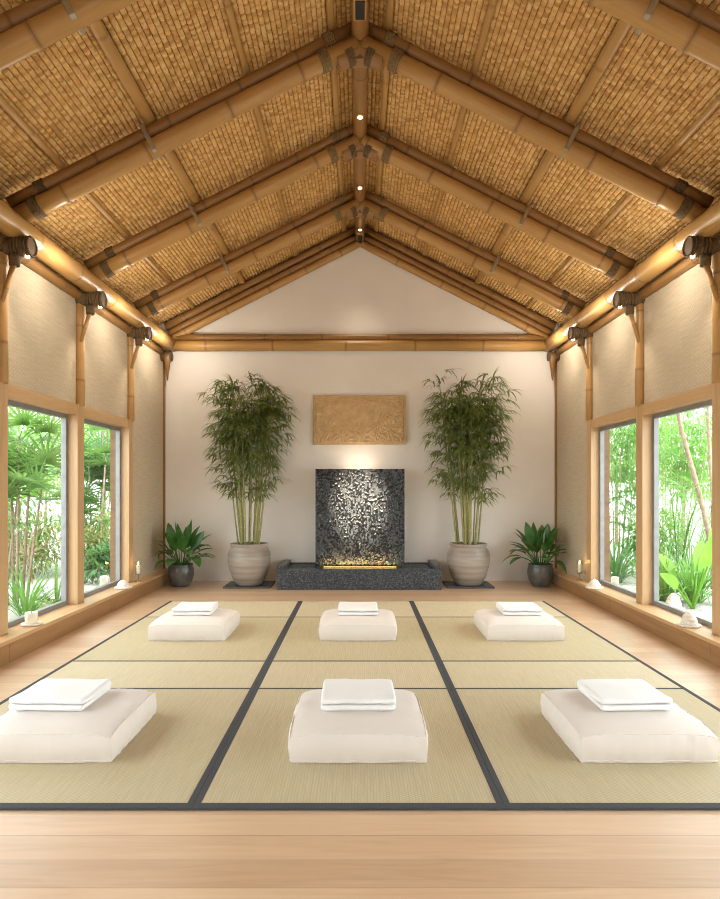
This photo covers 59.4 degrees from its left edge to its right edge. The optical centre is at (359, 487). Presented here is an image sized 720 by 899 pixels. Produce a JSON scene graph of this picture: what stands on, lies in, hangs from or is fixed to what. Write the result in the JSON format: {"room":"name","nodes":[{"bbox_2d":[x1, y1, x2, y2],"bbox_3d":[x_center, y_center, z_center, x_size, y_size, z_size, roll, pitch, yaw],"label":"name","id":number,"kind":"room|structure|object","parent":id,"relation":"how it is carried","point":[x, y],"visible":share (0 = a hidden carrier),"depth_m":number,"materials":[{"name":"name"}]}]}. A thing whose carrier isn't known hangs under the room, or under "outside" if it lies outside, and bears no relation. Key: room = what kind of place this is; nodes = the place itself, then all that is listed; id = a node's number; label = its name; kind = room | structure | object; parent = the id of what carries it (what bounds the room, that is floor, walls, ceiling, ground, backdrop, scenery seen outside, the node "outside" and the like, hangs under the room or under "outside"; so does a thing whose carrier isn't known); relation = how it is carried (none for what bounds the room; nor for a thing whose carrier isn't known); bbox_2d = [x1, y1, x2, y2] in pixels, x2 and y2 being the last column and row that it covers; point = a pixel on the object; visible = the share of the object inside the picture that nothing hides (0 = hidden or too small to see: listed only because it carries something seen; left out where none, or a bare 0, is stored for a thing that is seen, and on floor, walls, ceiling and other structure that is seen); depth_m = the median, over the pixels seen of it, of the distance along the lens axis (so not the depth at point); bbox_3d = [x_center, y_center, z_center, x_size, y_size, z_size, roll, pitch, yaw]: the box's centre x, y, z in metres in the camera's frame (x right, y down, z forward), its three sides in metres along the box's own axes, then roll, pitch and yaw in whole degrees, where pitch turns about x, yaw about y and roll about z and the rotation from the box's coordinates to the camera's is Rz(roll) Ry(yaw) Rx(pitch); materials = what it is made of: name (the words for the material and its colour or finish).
{"room":"meditation room","nodes":[
{"label":"meditation room","id":0,"kind":"room"},
{"bbox_2d":[0,198,158,581],"bbox_3d":[-3.110,-0.475,4.150,0.160,3.950,10.700,0,0,0],"label":"wall","id":1,"kind":"structure","parent":0,"point":[112,433],"depth_m":8.06,"materials":[{"name":"brown wood"}]},
{"bbox_2d":[0,232,76,404],"bbox_3d":[-2.989,-1.590,5.915,0.073,1.460,1.430,0,0,0],"label":"wall panel","id":2,"kind":"object","parent":1,"relation":"attached to","point":[41,316],"visible":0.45,"depth_m":5.87,"materials":[{"name":"beige fabric"}]},
{"bbox_2d":[8,385,76,627],"bbox_3d":[-3.062,0.172,5.915,0.235,2.075,1.350,0,0,0],"label":"window","id":3,"kind":"structure","parent":1,"relation":"in","point":[19,398],"depth_m":6.42,"materials":[{"name":"wood"}]},
{"bbox_2d":[77,287,127,419],"bbox_3d":[-2.989,-1.590,7.370,0.073,1.460,1.440,0,0,0],"label":"wall panel","id":4,"kind":"object","parent":1,"relation":"attached to","point":[106,349],"visible":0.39,"depth_m":7.39,"materials":[{"name":"beige fabric"}]},
{"bbox_2d":[84,407,127,597],"bbox_3d":[-3.062,0.172,7.370,0.235,2.075,1.360,0,0,0],"label":"window","id":5,"kind":"structure","parent":1,"relation":"in","point":[91,417],"depth_m":7.94,"materials":[{"name":"wood"}]},
{"bbox_2d":[128,323,172,580],"bbox_3d":[-2.913,-0.555,8.809,0.225,3.530,1.378,0,0,0],"label":"wall panel","id":6,"kind":"object","parent":1,"relation":"attached to","point":[149,370],"depth_m":8.87,"materials":[{"name":"paint"}]},
{"bbox_2d":[0,581,719,898],"bbox_3d":[0.000,1.475,4.200,6.480,0.150,10.800,0,0,0],"label":"floor","id":7,"kind":"structure","parent":0,"point":[45,854],"depth_m":2.50,"materials":[{"name":"brown wood"}]},
{"bbox_2d":[0,568,169,666],"bbox_3d":[-2.950,1.305,4.199,0.300,0.190,10.599,0,0,0],"label":"window ledge","id":8,"kind":"object","parent":7,"relation":"on","point":[19,641],"visible":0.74,"depth_m":6.17,"materials":[{"name":"brown wood"}]},
{"bbox_2d":[0,251,8,635],"bbox_3d":[-2.997,-0.395,5.190,0.205,3.210,0.150,0,0,0],"label":"window post","id":9,"kind":"object","parent":8,"relation":"on","point":[4,365],"visible":0.97,"depth_m":5.18,"materials":[{"name":"brown wood"}]},
{"bbox_2d":[0,235,37,301],"bbox_3d":[-2.841,-1.798,5.190,0.299,0.547,0.174,0,0,0],"label":"bracket","id":10,"kind":"object","parent":9,"relation":"attached to","point":[17,247],"visible":0.99,"depth_m":5.14,"materials":[{"name":"brown wood"}]},
{"bbox_2d":[21,257,81,298],"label":"wall plate","id":11,"kind":"object","parent":9,"relation":"on","point":[41,270],"depth_m":5.96,"materials":[{"name":"brown wood"}]},
{"bbox_2d":[0,200,174,351],"bbox_3d":[-2.830,-2.140,6.098,0.213,0.213,6.797,0,0,0],"label":"beam","id":12,"kind":"structure","parent":11,"relation":"on","point":[12,224],"depth_m":6.09,"materials":[{"name":"brown wood"}]},
{"bbox_2d":[0,0,137,70],"bbox_3d":[-1.471,-3.037,3.790,2.948,1.716,0.178,0,0,0],"label":"rafter","id":13,"kind":"object","parent":12,"relation":"on","point":[28,28],"visible":1,"depth_m":3.74,"materials":[{"name":"wood"}]},
{"bbox_2d":[6,22,358,222],"bbox_3d":[-1.471,-3.037,5.270,2.948,1.716,0.178,0,0,0],"label":"rafter","id":14,"kind":"object","parent":12,"relation":"on","point":[45,195],"visible":0.99,"depth_m":5.22,"materials":[{"name":"wood"}]},
{"bbox_2d":[83,124,359,280],"bbox_3d":[-1.471,-3.037,6.740,2.948,1.716,0.178,0,0,0],"label":"rafter","id":15,"kind":"object","parent":12,"relation":"on","point":[114,259],"visible":0.98,"depth_m":6.69,"materials":[{"name":"wood"}]},
{"bbox_2d":[133,190,359,317],"bbox_3d":[-1.471,-3.037,8.220,2.948,1.716,0.178,0,0,0],"label":"rafter","id":16,"kind":"object","parent":12,"relation":"on","point":[192,283],"visible":1,"depth_m":8.17,"materials":[{"name":"wood"}]},
{"bbox_2d":[68,303,84,603],"bbox_3d":[-2.997,-0.395,6.640,0.205,3.210,0.150,0,0,0],"label":"window post","id":17,"kind":"object","parent":8,"relation":"on","point":[75,421],"visible":0.86,"depth_m":6.58,"materials":[{"name":"brown wood"}]},
{"bbox_2d":[75,291,106,342],"bbox_3d":[-2.841,-1.798,6.640,0.299,0.547,0.174,0,0,0],"label":"bracket","id":18,"kind":"object","parent":17,"relation":"attached to","point":[92,300],"visible":0.97,"depth_m":6.59,"materials":[{"name":"brown wood"}]},
{"bbox_2d":[121,337,134,582],"bbox_3d":[-2.997,-0.395,8.100,0.205,3.210,0.150,0,0,0],"label":"window post","id":19,"kind":"object","parent":8,"relation":"on","point":[126,433],"visible":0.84,"depth_m":8.02,"materials":[{"name":"brown wood"}]},
{"bbox_2d":[0,688,253,809],"bbox_3d":[-1.530,1.393,3.553,1.599,0.013,1.631,0,0,0],"label":"mat","id":20,"kind":"object","parent":7,"relation":"on","point":[168,763],"visible":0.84,"depth_m":3.15,"materials":[{"name":"wicker"}]},
{"bbox_2d":[0,688,156,762],"bbox_3d":[-1.605,1.292,3.534,0.735,0.185,0.746,0,0,0],"label":"floor cushion","id":21,"kind":"object","parent":20,"relation":"on","point":[99,732],"visible":0.8,"depth_m":3.23,"materials":[{"name":"beige fabric"}]},
{"bbox_2d":[9,678,111,710],"bbox_3d":[-1.690,1.167,3.585,0.421,0.069,0.392,0,0,2],"label":"folded towel","id":22,"kind":"object","parent":21,"relation":"on","point":[48,694],"visible":1,"depth_m":3.48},
{"bbox_2d":[25,661,268,688],"bbox_3d":[-1.530,1.393,4.715,1.599,0.013,0.694,0,0,0],"label":"mat","id":23,"kind":"object","parent":7,"relation":"on","point":[122,674],"visible":0.85,"depth_m":4.72,"materials":[{"name":"wicker"}]},
{"bbox_2d":[167,562,193,586],"bbox_3d":[-2.560,1.241,9.020,0.370,0.318,0.370,0,0,0],"label":"pot","id":24,"kind":"object","parent":7,"relation":"on","point":[180,574],"depth_m":8.88,"materials":[{"name":"black ceramic"}]},
{"bbox_2d":[70,617,291,660],"bbox_3d":[-1.530,1.393,5.926,1.599,0.013,1.728,0,0,0],"label":"mat","id":25,"kind":"object","parent":7,"relation":"on","point":[254,638],"visible":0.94,"depth_m":5.56,"materials":[{"name":"wicker"}]},
{"bbox_2d":[148,608,239,640],"bbox_3d":[-1.575,1.292,6.080,0.735,0.186,0.745,0,0,0],"label":"floor cushion","id":26,"kind":"object","parent":25,"relation":"on","point":[217,626],"visible":0.84,"depth_m":5.73,"materials":[{"name":"beige fabric"}]},
{"bbox_2d":[171,602,217,614],"bbox_3d":[-1.596,1.166,6.130,0.382,0.070,0.393,0,0,-1],"label":"folded towel","id":27,"kind":"object","parent":26,"relation":"on","point":[183,608],"visible":1,"depth_m":5.98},
{"bbox_2d":[154,519,214,586],"bbox_3d":[-2.455,0.921,8.914,0.883,0.958,0.810,0,0,0],"label":"potted plant","id":28,"kind":"object","parent":7,"relation":"on","point":[180,574],"visible":1,"depth_m":8.90,"materials":[{"name":"green plant"}]},
{"bbox_2d":[144,601,299,616],"bbox_3d":[-1.530,1.393,7.270,1.599,0.013,0.960,0,0,0],"label":"mat","id":29,"kind":"object","parent":7,"relation":"on","point":[245,608],"visible":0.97,"depth_m":7.33,"materials":[{"name":"wicker"}]},
{"bbox_2d":[223,581,275,588],"bbox_3d":[-1.580,1.387,9.060,0.660,0.025,0.560,0,0,0],"label":"tray","id":30,"kind":"object","parent":7,"relation":"on","point":[266,584],"visible":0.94,"depth_m":8.81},
{"bbox_2d":[197,371,300,585],"bbox_3d":[-1.589,-0.130,8.823,1.563,3.008,1.245,0,0,0],"label":"bamboo","id":31,"kind":"object","parent":30,"relation":"on","point":[248,562],"visible":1,"depth_m":8.87,"materials":[{"name":"plant"}]},
{"bbox_2d":[227,541,270,585],"bbox_3d":[-1.580,1.079,9.000,0.610,0.590,0.610,0,0,0],"label":"pot","id":32,"kind":"object","parent":30,"relation":"on","point":[248,562],"depth_m":8.78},
{"bbox_2d":[192,688,504,809],"bbox_3d":[-0.050,1.393,3.553,1.359,0.013,1.631,0,0,0],"label":"mat","id":33,"kind":"object","parent":7,"relation":"on","point":[253,770],"visible":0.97,"depth_m":3.08,"materials":[{"name":"wicker"}]},
{"bbox_2d":[288,689,427,762],"bbox_3d":[-0.010,1.292,3.535,0.737,0.186,0.746,0,0,0],"label":"floor cushion","id":34,"kind":"object","parent":33,"relation":"on","point":[316,735],"visible":0.89,"depth_m":3.19,"materials":[{"name":"beige fabric"}]},
{"bbox_2d":[321,679,395,710],"bbox_3d":[-0.010,1.166,3.585,0.417,0.071,0.394,0,0,-1],"label":"folded towel","id":35,"kind":"object","parent":34,"relation":"on","point":[337,694],"visible":1,"depth_m":3.45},
{"bbox_2d":[255,661,450,687],"bbox_3d":[-0.050,1.393,4.715,1.359,0.013,0.694,0,0,0],"label":"mat","id":36,"kind":"object","parent":7,"relation":"on","point":[277,674],"visible":0.91,"depth_m":4.72,"materials":[{"name":"wicker"}]},
{"bbox_2d":[269,617,437,660],"bbox_3d":[-0.050,1.393,5.926,1.359,0.013,1.728,0,0,0],"label":"mat","id":37,"kind":"object","parent":7,"relation":"on","point":[300,641],"visible":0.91,"depth_m":5.56,"materials":[{"name":"wicker"}]},
{"bbox_2d":[319,609,396,640],"bbox_3d":[-0.020,1.291,6.080,0.735,0.188,0.746,0,0,0],"label":"floor cushion","id":38,"kind":"object","parent":37,"relation":"on","point":[333,626],"visible":0.92,"depth_m":5.72,"materials":[{"name":"beige fabric"}]},
{"bbox_2d":[338,602,377,614],"bbox_3d":[-0.020,1.165,6.129,0.385,0.071,0.392,0,0,0],"label":"folded towel","id":39,"kind":"object","parent":38,"relation":"on","point":[344,608],"visible":1,"depth_m":5.95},
{"bbox_2d":[292,601,417,616],"bbox_3d":[-0.050,1.393,7.270,1.359,0.013,0.960,0,0,0],"label":"mat","id":40,"kind":"object","parent":7,"relation":"on","point":[305,608],"visible":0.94,"depth_m":7.33,"materials":[{"name":"wicker"}]},
{"bbox_2d":[277,469,440,589],"bbox_3d":[-0.010,0.562,9.082,2.260,1.675,0.825,0,0,0],"label":"stone fountain","id":41,"kind":"object","parent":7,"relation":"on","point":[360,513],"visible":1,"depth_m":9.14,"materials":[{"name":"stone"}]},
{"bbox_2d":[277,562,440,589],"bbox_3d":[-0.010,1.259,9.082,2.260,0.282,0.825,0,0,0],"label":"basin","id":42,"kind":"object","parent":41,"relation":"in","point":[294,575],"depth_m":8.67,"materials":[{"name":"grey"}]},
{"bbox_2d":[442,581,494,588],"bbox_3d":[1.545,1.387,9.060,0.660,0.025,0.560,0,0,0],"label":"tray","id":43,"kind":"object","parent":7,"relation":"on","point":[449,584],"visible":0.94,"depth_m":8.81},
{"bbox_2d":[416,368,521,585],"bbox_3d":[1.567,-0.175,8.834,1.543,3.099,1.234,0,0,3],"label":"bamboo","id":44,"kind":"object","parent":43,"relation":"on","point":[468,562],"visible":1,"depth_m":8.84,"materials":[{"name":"plant"}]},
{"bbox_2d":[412,601,568,616],"bbox_3d":[1.445,1.393,7.270,1.629,0.013,0.960,0,0,0],"label":"mat","id":45,"kind":"object","parent":7,"relation":"on","point":[423,608],"visible":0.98,"depth_m":7.33,"materials":[{"name":"wicker"}]},
{"bbox_2d":[419,617,640,660],"bbox_3d":[1.445,1.393,5.926,1.629,0.013,1.728,0,0,0],"label":"mat","id":46,"kind":"object","parent":7,"relation":"on","point":[450,638],"visible":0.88,"depth_m":5.56,"materials":[{"name":"wicker"}]},
{"bbox_2d":[474,609,564,640],"bbox_3d":[1.510,1.292,6.080,0.734,0.187,0.744,0,0,0],"label":"floor cushion","id":47,"kind":"object","parent":46,"relation":"on","point":[495,626],"visible":0.88,"depth_m":5.73,"materials":[{"name":"beige fabric"}]},
{"bbox_2d":[496,602,542,614],"bbox_3d":[1.541,1.166,6.129,0.382,0.070,0.393,0,0,1],"label":"folded towel","id":48,"kind":"object","parent":47,"relation":"on","point":[506,608],"visible":1,"depth_m":5.98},
{"bbox_2d":[501,522,568,586],"bbox_3d":[2.469,0.942,8.920,0.857,0.916,0.925,0,0,0],"label":"potted plant","id":49,"kind":"object","parent":7,"relation":"on","point":[540,574],"visible":1,"depth_m":8.92,"materials":[{"name":"green plant"}]},
{"bbox_2d":[439,661,684,687],"bbox_3d":[1.445,1.393,4.715,1.629,0.013,0.694,0,0,0],"label":"mat","id":50,"kind":"object","parent":7,"relation":"on","point":[459,674],"visible":0.94,"depth_m":4.72,"materials":[{"name":"wicker"}]},
{"bbox_2d":[451,688,719,809],"bbox_3d":[1.445,1.393,3.553,1.629,0.013,1.631,0,0,0],"label":"mat","id":51,"kind":"object","parent":7,"relation":"on","point":[530,766],"visible":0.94,"depth_m":3.11,"materials":[{"name":"wicker"}]},
{"bbox_2d":[540,689,719,762],"bbox_3d":[1.462,1.292,3.535,0.735,0.187,0.744,0,0,0],"label":"floor cushion","id":52,"kind":"object","parent":51,"relation":"on","point":[593,734],"visible":0.77,"depth_m":3.21,"materials":[{"name":"beige fabric"}]},
{"bbox_2d":[577,679,672,710],"bbox_3d":[1.491,1.166,3.585,0.401,0.071,0.392,0,0,-1],"label":"folded towel","id":53,"kind":"object","parent":52,"relation":"on","point":[607,694],"visible":1,"depth_m":3.47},
{"bbox_2d":[551,568,719,666],"bbox_3d":[2.950,1.305,4.199,0.300,0.190,10.599,0,0,0],"label":"window ledge","id":54,"kind":"object","parent":7,"relation":"on","point":[701,642],"visible":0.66,"depth_m":6.19,"materials":[{"name":"brown wood"}]},
{"bbox_2d":[585,337,598,581],"bbox_3d":[2.998,-0.395,8.100,0.205,3.210,0.150,0,0,0],"label":"window post","id":55,"kind":"object","parent":54,"relation":"on","point":[592,433],"visible":0.8,"depth_m":8.02,"materials":[{"name":"brown wood"}]},
{"bbox_2d":[635,303,651,603],"bbox_3d":[2.998,-0.395,6.640,0.205,3.210,0.150,0,0,0],"label":"window post","id":56,"kind":"object","parent":54,"relation":"on","point":[643,421],"visible":0.86,"depth_m":6.58,"materials":[{"name":"brown wood"}]},
{"bbox_2d":[613,291,644,341],"bbox_3d":[2.841,-1.798,6.640,0.299,0.547,0.174,0,0,0],"label":"bracket","id":57,"kind":"object","parent":56,"relation":"attached to","point":[627,300],"visible":0.99,"depth_m":6.59,"materials":[{"name":"brown wood"}]},
{"bbox_2d":[711,251,719,635],"bbox_3d":[2.997,-0.395,5.190,0.206,3.210,0.150,0,0,0],"label":"window post","id":58,"kind":"object","parent":54,"relation":"on","point":[715,365],"visible":0.88,"depth_m":5.18,"materials":[{"name":"brown wood"}]},
{"bbox_2d":[682,235,719,301],"bbox_3d":[2.841,-1.798,5.190,0.299,0.547,0.174,0,0,0],"label":"bracket","id":59,"kind":"object","parent":58,"relation":"attached to","point":[697,246],"visible":1,"depth_m":5.14,"materials":[{"name":"brown wood"}]},
{"bbox_3d":[2.997,-0.395,3.740,0.205,3.210,0.150,0,0,0],"label":"window post","id":60,"kind":"object","parent":54,"relation":"on","visible":0},
{"bbox_2d":[638,257,698,298],"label":"wall plate","id":61,"kind":"object","parent":60,"relation":"on","point":[678,270],"depth_m":5.96,"materials":[{"name":"brown wood"}]},
{"bbox_2d":[545,199,719,351],"bbox_3d":[2.830,-2.140,6.098,0.213,0.213,6.797,0,0,0],"label":"beam","id":62,"kind":"structure","parent":61,"relation":"on","point":[707,224],"depth_m":6.09,"materials":[{"name":"brown wood"}]},
{"bbox_2d":[171,334,548,350],"bbox_3d":[0.000,-2.168,9.388,5.600,0.265,0.175,0,0,0],"label":"tie beam","id":63,"kind":"structure","parent":62,"relation":"attached to","point":[187,342],"depth_m":9.35,"materials":[{"name":"brown wood"}]},
{"bbox_2d":[164,226,359,338],"bbox_3d":[-1.461,-3.048,9.420,2.928,1.754,0.116,0,0,0],"label":"rafter","id":64,"kind":"object","parent":63,"relation":"on","point":[188,322],"visible":0.97,"depth_m":9.38,"materials":[{"name":"brown wood"}]},
{"bbox_2d":[360,226,555,338],"bbox_3d":[1.461,-3.048,9.420,2.928,1.754,0.116,0,0,0],"label":"rafter","id":65,"kind":"object","parent":63,"relation":"on","point":[380,245],"visible":0.98,"depth_m":9.38,"materials":[{"name":"brown wood"}]},
{"bbox_2d":[360,190,586,317],"bbox_3d":[1.471,-3.037,8.220,2.948,1.716,0.176,0,0,0],"label":"rafter","id":66,"kind":"object","parent":62,"relation":"on","point":[527,283],"visible":1,"depth_m":8.17,"materials":[{"name":"wood"}]},
{"bbox_2d":[351,0,368,241],"bbox_3d":[0.000,-3.757,6.098,0.153,0.179,6.797,0,0,0],"label":"pole","id":67,"kind":"object","parent":66,"relation":"on","point":[359,28],"depth_m":6.03,"materials":[{"name":"brown wood"}]},
{"bbox_2d":[336,40,383,72],"bbox_3d":[0.000,-3.641,5.300,0.473,0.276,0.189,0,0,0],"label":"joint","id":68,"kind":"object","parent":67,"relation":"attached to","point":[359,57],"visible":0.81,"depth_m":5.25,"materials":[{"name":"brown wood"}]},
{"bbox_2d":[361,124,636,280],"bbox_3d":[1.471,-3.037,6.740,2.948,1.716,0.176,0,0,0],"label":"rafter","id":69,"kind":"object","parent":62,"relation":"on","point":[605,259],"visible":0.99,"depth_m":6.69,"materials":[{"name":"wood"}]},
{"bbox_2d":[361,22,713,222],"bbox_3d":[1.471,-3.037,5.270,2.948,1.716,0.176,0,0,0],"label":"rafter","id":70,"kind":"object","parent":62,"relation":"on","point":[674,195],"visible":1,"depth_m":5.22,"materials":[{"name":"wood"}]},
{"bbox_2d":[582,0,719,70],"bbox_3d":[1.471,-3.037,3.790,2.948,1.716,0.176,0,0,0],"label":"rafter","id":71,"kind":"object","parent":62,"relation":"on","point":[693,29],"visible":1,"depth_m":3.74,"materials":[{"name":"wood"}]},
{"bbox_2d":[159,226,560,580],"bbox_3d":[0.000,-1.260,9.570,6.380,5.520,0.140,0,0,0],"label":"wall","id":72,"kind":"structure","parent":0,"point":[359,291],"depth_m":9.50,"materials":[{"name":"beige paint"}]},
{"bbox_2d":[313,395,405,444],"bbox_3d":[-0.005,-1.020,9.464,1.390,0.740,0.069,0,0,0],"label":"carved relief panel","id":73,"kind":"object","parent":72,"relation":"attached to","point":[337,419],"visible":1,"depth_m":9.45,"materials":[{"name":"metal"}]},
{"bbox_2d":[0,0,719,325],"bbox_3d":[0.000,-3.214,6.044,6.118,1.584,6.894,0,0,0],"label":"ceiling","id":74,"kind":"structure","parent":0,"point":[177,53],"depth_m":5.29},
{"bbox_2d":[0,95,194,308],"bbox_3d":[-2.489,-2.680,6.058,0.055,0.038,6.867,0,0,0],"label":"batten","id":75,"kind":"object","parent":74,"relation":"attached to","point":[4,104],"visible":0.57,"depth_m":5.15,"materials":[{"name":"brown wood"}]},
{"bbox_2d":[88,20,245,283],"bbox_3d":[-1.748,-3.055,6.058,0.092,0.062,6.867,0,0,0],"label":"batten","id":76,"kind":"object","parent":74,"relation":"attached to","point":[98,30],"visible":0.62,"depth_m":4.96,"materials":[{"name":"brown wood"}]},
{"bbox_2d":[223,0,297,255],"bbox_3d":[-0.949,-3.467,6.058,0.055,0.038,6.867,0,0,0],"label":"batten","id":77,"kind":"object","parent":74,"relation":"attached to","point":[227,3],"visible":0.61,"depth_m":5.26,"materials":[{"name":"brown wood"}]},
{"bbox_2d":[326,0,345,231],"bbox_3d":[-0.239,-3.829,6.058,0.064,0.044,6.867,0,0,0],"label":"batten","id":78,"kind":"object","parent":74,"relation":"attached to","point":[329,3],"visible":0.56,"depth_m":6.19,"materials":[{"name":"brown wood"}]},
{"bbox_2d":[374,0,393,231],"bbox_3d":[0.239,-3.829,6.058,0.064,0.044,6.867,0,0,0],"label":"batten","id":79,"kind":"object","parent":74,"relation":"attached to","point":[389,3],"visible":0.7,"depth_m":6.19,"materials":[{"name":"brown wood"}]},
{"bbox_2d":[422,0,496,255],"bbox_3d":[0.949,-3.467,6.065,0.055,0.038,6.882,0,0,0],"label":"batten","id":80,"kind":"object","parent":74,"relation":"attached to","point":[492,3],"visible":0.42,"depth_m":5.26,"materials":[{"name":"brown wood"}]},
{"bbox_2d":[474,20,631,283],"bbox_3d":[1.748,-3.055,6.058,0.092,0.062,6.867,0,0,0],"label":"batten","id":81,"kind":"object","parent":74,"relation":"attached to","point":[621,30],"visible":0.67,"depth_m":4.96,"materials":[{"name":"brown wood"}]},
{"bbox_2d":[525,94,719,308],"bbox_3d":[2.489,-2.680,6.058,0.055,0.038,6.867,0,0,0],"label":"batten","id":82,"kind":"object","parent":74,"relation":"attached to","point":[715,104],"visible":0.67,"depth_m":5.15,"materials":[{"name":"brown wood"}]},
{"bbox_2d":[447,542,489,585],"bbox_3d":[1.545,1.079,9.000,0.610,0.590,0.610,0,0,0],"label":"pot","id":83,"kind":"object","parent":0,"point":[468,563],"depth_m":8.77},
{"bbox_2d":[527,562,553,586],"bbox_3d":[2.580,1.241,9.020,0.370,0.318,0.370,0,0,0],"label":"pot","id":84,"kind":"object","parent":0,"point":[540,574],"depth_m":8.88,"materials":[{"name":"grey ceramic"}]},
{"bbox_2d":[562,199,718,581],"bbox_3d":[3.110,-0.475,4.150,0.160,3.950,10.700,0,0,0],"label":"wall","id":85,"kind":"structure","parent":0,"point":[606,433],"depth_m":8.06,"materials":[{"name":"brown wood"}]},
{"bbox_2d":[547,323,591,580],"bbox_3d":[2.913,-0.555,8.809,0.225,3.530,1.378,0,0,0],"label":"wall panel","id":86,"kind":"object","parent":85,"relation":"attached to","point":[570,370],"depth_m":8.83,"materials":[{"name":"paint"}]},
{"bbox_2d":[592,407,635,597],"bbox_3d":[3.062,0.172,7.370,0.235,2.075,1.360,0,0,0],"label":"window","id":87,"kind":"structure","parent":85,"relation":"in","point":[626,417],"depth_m":7.94,"materials":[{"name":"wood"}]},
{"bbox_2d":[592,287,642,419],"bbox_3d":[2.989,-1.590,7.370,0.073,1.460,1.440,0,0,0],"label":"wall panel","id":88,"kind":"object","parent":85,"relation":"attached to","point":[613,344],"visible":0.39,"depth_m":7.39,"materials":[{"name":"beige fabric"}]},
{"bbox_2d":[643,385,711,627],"bbox_3d":[3.062,0.172,5.915,0.235,2.075,1.350,0,0,0],"label":"window","id":89,"kind":"structure","parent":85,"relation":"in","point":[699,398],"depth_m":6.42,"materials":[{"name":"wood"}]},
{"bbox_2d":[643,232,719,404],"bbox_3d":[2.989,-1.590,5.915,0.073,1.460,1.430,0,0,0],"label":"wall panel","id":90,"kind":"object","parent":85,"relation":"attached to","point":[678,316],"visible":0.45,"depth_m":5.87,"materials":[{"name":"beige fabric"}]},
{"label":"outside","id":91,"kind":"structure","parent":0,"visible":0},
{"bbox_2d":[8,513,711,620],"bbox_3d":[0.000,1.730,7.500,60.000,0.340,65.000,0,0,0],"label":"ground","id":92,"kind":"structure","parent":91,"point":[704,610],"depth_m":11.12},
{"bbox_2d":[8,559,60,616],"bbox_3d":[-4.037,1.193,7.725,1.274,0.734,1.554,0,0,0],"label":"leaf plant","id":93,"kind":"object","parent":92,"relation":"on","point":[27,606],"visible":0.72,"depth_m":7.68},
{"bbox_2d":[8,486,60,572],"bbox_3d":[-6.480,0.556,11.436,2.188,2.248,2.159,0,0,0],"label":"bush","id":94,"kind":"object","parent":92,"relation":"on","point":[24,500],"visible":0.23,"depth_m":11.60,"materials":[{"name":"green plant"}]},
{"bbox_2d":[8,499,87,583],"bbox_3d":[-5.595,0.832,10.846,1.562,1.490,1.756,0,0,15],"label":"bush","id":95,"kind":"object","parent":92,"relation":"on","point":[48,531],"visible":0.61,"depth_m":10.85,"materials":[{"name":"green plant"}]},
{"bbox_2d":[8,406,93,605],"bbox_3d":[-4.652,0.110,8.325,2.114,2.909,2.016,0,0,-44],"label":"tree","id":96,"kind":"object","parent":92,"relation":"on","point":[36,459],"visible":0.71,"depth_m":8.20,"materials":[{"name":"green plant"}]},
{"bbox_2d":[41,431,109,541],"bbox_3d":[-5.245,0.176,12.864,2.277,2.776,2.156,0,0,22],"label":"fan palm","id":97,"kind":"object","parent":92,"relation":"on","point":[98,468],"visible":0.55,"depth_m":12.55,"materials":[{"name":"green plant"}]},
{"bbox_2d":[84,540,109,584],"bbox_3d":[-4.264,1.235,10.397,1.124,0.874,0.919,0,0,43],"label":"bush","id":98,"kind":"object","parent":92,"relation":"on","point":[95,566],"visible":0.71,"depth_m":10.26,"materials":[{"name":"green plant"}]},
{"bbox_2d":[610,537,635,583],"bbox_3d":[4.289,1.182,10.409,1.423,0.810,1.324,0,0,0],"label":"leaf plant","id":99,"kind":"object","parent":92,"relation":"on","point":[615,567],"visible":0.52,"depth_m":10.35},
{"bbox_2d":[610,424,678,573],"bbox_3d":[4.685,-0.060,11.679,1.872,3.244,1.763,0,0,-15],"label":"bamboo","id":100,"kind":"object","parent":92,"relation":"on","point":[629,445],"visible":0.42,"depth_m":11.51,"materials":[{"name":"green plant"}]},
{"bbox_2d":[610,510,683,575],"bbox_3d":[4.995,0.967,11.021,1.319,1.269,1.469,0,0,37],"label":"bush","id":101,"kind":"object","parent":92,"relation":"on","point":[630,524],"visible":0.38,"depth_m":10.90,"materials":[{"name":"green plant"}]},
{"bbox_2d":[610,461,710,568],"bbox_3d":[6.037,0.482,12.189,4.065,2.166,3.735,0,0,0],"label":"palm","id":102,"kind":"object","parent":92,"relation":"on","point":[626,486],"visible":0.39,"depth_m":11.96,"materials":[{"name":"green plant"}]},
{"bbox_2d":[610,476,711,581],"bbox_3d":[5.284,0.667,10.503,3.842,1.799,3.169,0,0,-20],"label":"palm","id":103,"kind":"object","parent":92,"relation":"on","point":[677,477],"visible":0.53,"depth_m":10.38,"materials":[{"name":"green plant"}]},
{"bbox_2d":[610,410,711,555],"bbox_3d":[7.304,-0.319,14.531,3.466,3.766,3.183,0,0,5],"label":"tree","id":104,"kind":"object","parent":92,"relation":"on","point":[704,479],"visible":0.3,"depth_m":14.08,"materials":[{"name":"green plant"}]},
{"bbox_2d":[613,406,711,559],"bbox_3d":[6.497,-0.485,13.651,2.408,4.093,2.133,0,0,0],"label":"bamboo","id":105,"kind":"object","parent":92,"relation":"on","point":[666,467],"visible":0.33,"depth_m":13.36,"materials":[{"name":"green plant"}]},
{"bbox_2d":[659,528,711,608],"bbox_3d":[4.362,0.862,8.144,0.930,1.427,1.148,0,0,23],"label":"banana plant","id":106,"kind":"object","parent":92,"relation":"on","point":[701,549],"visible":0.88,"depth_m":8.10,"materials":[{"name":"green plant"}]},
{"bbox_2d":[659,536,711,609],"bbox_3d":[4.560,1.123,8.526,1.649,0.966,1.693,0,0,-37],"label":"leaf plant","id":107,"kind":"object","parent":92,"relation":"on","point":[691,577],"visible":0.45,"depth_m":8.44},
{"bbox_2d":[676,414,710,540],"bbox_3d":[4.517,-0.310,9.476,2.124,3.758,2.193,0,0,0],"label":"slender tree","id":108,"kind":"object","parent":92,"relation":"on","point":[679,420],"visible":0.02,"depth_m":9.40,"materials":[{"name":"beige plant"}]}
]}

